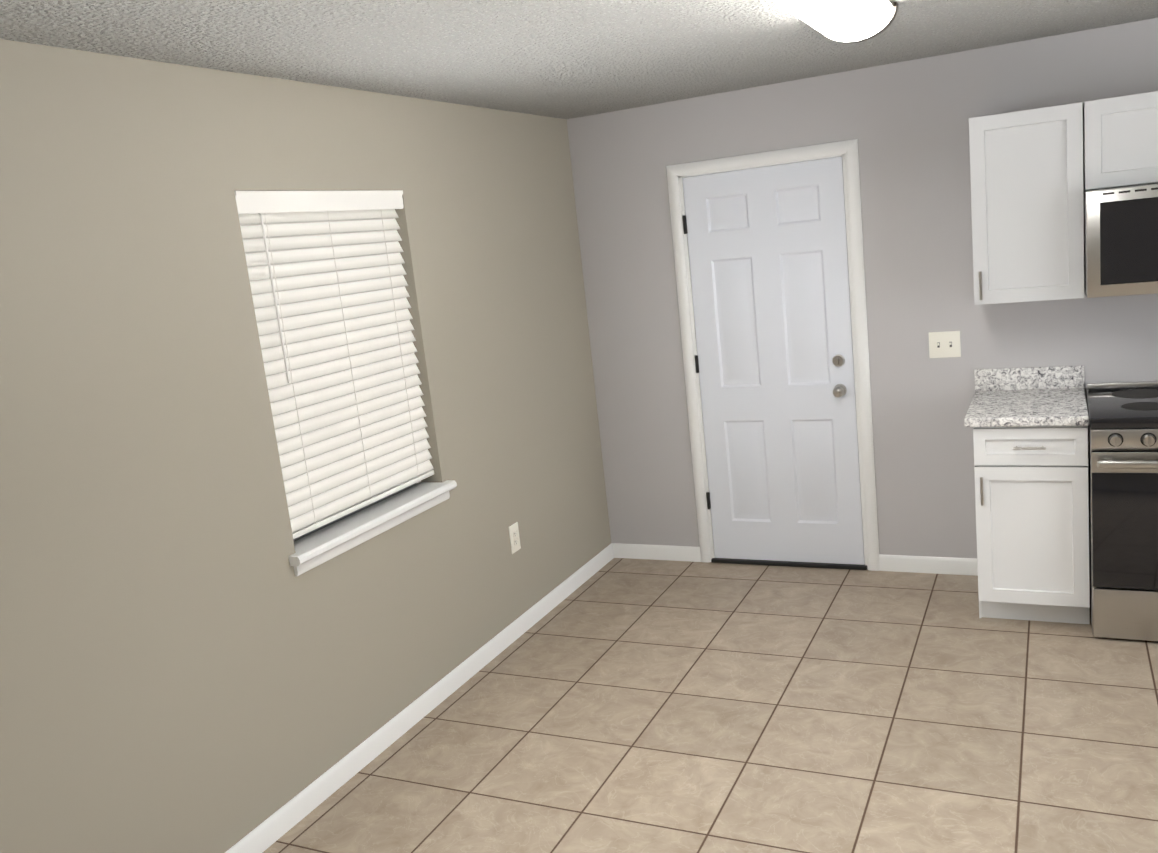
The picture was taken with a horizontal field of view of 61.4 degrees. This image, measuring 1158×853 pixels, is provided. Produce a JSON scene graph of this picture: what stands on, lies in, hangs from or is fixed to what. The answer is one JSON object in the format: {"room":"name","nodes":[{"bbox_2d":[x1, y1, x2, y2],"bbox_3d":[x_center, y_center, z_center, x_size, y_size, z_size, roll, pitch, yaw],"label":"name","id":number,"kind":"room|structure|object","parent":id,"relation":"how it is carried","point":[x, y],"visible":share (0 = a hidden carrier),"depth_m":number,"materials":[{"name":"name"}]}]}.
{"room":"kitchen","nodes":[
{"label":"kitchen","id":0,"kind":"room"},
{"bbox_2d":[0,39,610,852],"bbox_3d":[-1.329,0.226,2.714,0.150,2.440,6.200,-1,12,26],"label":"wall","id":1,"kind":"structure","parent":0,"point":[190,661],"depth_m":2.99,"materials":[{"name":"beige paint"}]},
{"bbox_2d":[235,190,433,538],"bbox_3d":[-0.860,-0.271,3.588,0.074,1.161,0.896,-1,12,26],"label":"window blinds","id":2,"kind":"object","parent":1,"relation":"attached to","point":[328,282],"visible":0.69,"depth_m":3.54,"materials":[{"name":"white plastic"}]},
{"bbox_2d":[293,481,420,540],"bbox_3d":[-0.937,-0.253,3.630,0.039,1.200,0.900,-1,12,26],"label":"window","id":3,"kind":"structure","parent":1,"relation":"in","point":[308,533],"depth_m":3.73,"materials":[{"name":"white plastic"}]},
{"bbox_2d":[289,480,456,575],"bbox_3d":[-0.785,0.368,3.708,0.146,0.076,0.970,-1,12,26],"label":"window sill","id":4,"kind":"structure","parent":1,"relation":"attached to","point":[319,547],"depth_m":3.62,"materials":[{"name":"white wood"}]},
{"bbox_2d":[225,543,613,852],"bbox_3d":[-0.671,1.147,3.838,0.014,0.083,4.057,-1,12,26],"label":"baseboard","id":5,"kind":"structure","parent":1,"relation":"attached to","point":[262,837],"depth_m":3.79,"materials":[{"name":"white wood"}]},
{"bbox_2d":[509,522,520,553],"bbox_3d":[-0.302,0.527,4.612,0.010,0.134,0.082,-1,12,26],"label":"duplex electrical outlet","id":6,"kind":"object","parent":1,"relation":"attached to","point":[514,537],"visible":1,"depth_m":4.61,"materials":[{"name":"white plastic"}]},
{"bbox_2d":[0,0,1157,118],"bbox_3d":[1.025,-1.054,1.254,5.700,0.100,6.500,-1,12,26],"label":"ceiling","id":7,"kind":"structure","parent":0,"point":[565,59],"depth_m":3.21,"materials":[{"name":"white paint"}]},
{"bbox_2d":[773,0,897,42],"bbox_3d":[0.656,-1.183,2.672,0.260,0.096,1.230,-1,12,26],"label":"ceiling light","id":8,"kind":"object","parent":7,"relation":"attached to","point":[848,21],"visible":1,"depth_m":2.87,"materials":[{"name":"frosted white glass"},{"name":"metal"}]},
{"bbox_2d":[263,558,1157,852],"bbox_3d":[1.297,1.427,1.726,5.700,0.100,6.500,-1,12,26],"label":"floor","id":9,"kind":"structure","parent":0,"point":[635,706],"depth_m":3.50,"materials":[{"name":"beige tile"}]},
{"bbox_2d":[973,426,1089,623],"bbox_3d":[1.992,0.363,4.284,0.429,0.878,0.656,-1,12,26],"label":"base cabinet","id":10,"kind":"object","parent":9,"relation":"on","point":[1032,503],"visible":1,"depth_m":4.03,"materials":[{"name":"white wood"}]},
{"bbox_2d":[964,365,1088,426],"bbox_3d":[1.928,-0.135,4.199,0.457,0.138,0.647,-1,12,26],"label":"countertop","id":11,"kind":"structure","parent":10,"relation":"on","point":[1031,396],"depth_m":4.28,"materials":[{"name":"stone"}]},
{"bbox_2d":[1085,381,1157,640],"bbox_3d":[2.500,0.337,3.960,0.761,0.940,0.729,-1,12,26],"label":"range","id":12,"kind":"object","parent":9,"relation":"on","point":[1123,480],"visible":0.96,"depth_m":3.82,"materials":[{"name":"silver metal"}]},
{"bbox_2d":[567,18,1157,557],"bbox_3d":[2.520,-0.494,4.277,5.700,2.440,0.150,-1,12,26],"label":"wall","id":13,"kind":"structure","parent":0,"point":[905,124],"depth_m":4.68,"materials":[{"name":"grey paint"}]},
{"bbox_2d":[666,139,879,570],"bbox_3d":[1.021,-0.316,5.042,0.956,2.130,0.167,-1,12,26],"label":"door frame","id":14,"kind":"structure","parent":13,"relation":"attached to","point":[847,151],"depth_m":4.89,"materials":[{"name":"white wood"}]},
{"bbox_2d":[683,157,866,569],"bbox_3d":[0.993,-0.266,4.984,0.831,2.060,0.134,-1,12,26],"label":"door","id":15,"kind":"structure","parent":13,"relation":"in","point":[769,271],"depth_m":4.98,"materials":[{"name":"white paint"}]},
{"bbox_2d":[613,543,977,575],"bbox_3d":[1.092,0.699,5.171,1.986,0.083,0.014,-1,12,26],"label":"baseboard","id":16,"kind":"structure","parent":13,"relation":"attached to","point":[934,565],"depth_m":4.93,"materials":[{"name":"white wood"}]},
{"bbox_2d":[929,331,960,357],"bbox_3d":[1.724,-0.385,4.597,0.140,0.124,0.018,-1,12,26],"label":"switch plate","id":17,"kind":"object","parent":13,"relation":"attached to","point":[946,344],"visible":1,"depth_m":4.60,"materials":[{"name":"white plastic"}]},
{"bbox_2d":[969,102,1084,304],"bbox_3d":[1.917,-0.940,4.171,0.425,0.780,0.360,-1,12,26],"label":"upper cabinet","id":18,"kind":"object","parent":13,"relation":"attached to","point":[1027,187],"visible":1,"depth_m":4.05,"materials":[{"name":"white wood"}]},
{"bbox_2d":[1083,91,1157,189],"bbox_3d":[2.429,-1.160,3.868,0.759,0.346,0.360,-1,12,26],"label":"upper cabinet","id":19,"kind":"object","parent":13,"relation":"attached to","point":[1120,141],"visible":0.92,"depth_m":3.86,"materials":[{"name":"white wood"}]},
{"bbox_2d":[1084,183,1157,297],"bbox_3d":[2.450,-0.769,3.897,0.759,0.425,0.459,-1,12,26],"label":"microwave","id":20,"kind":"object","parent":19,"relation":"attached to","point":[1120,241],"visible":0.92,"depth_m":3.85,"materials":[{"name":"silver metal"}]}
]}

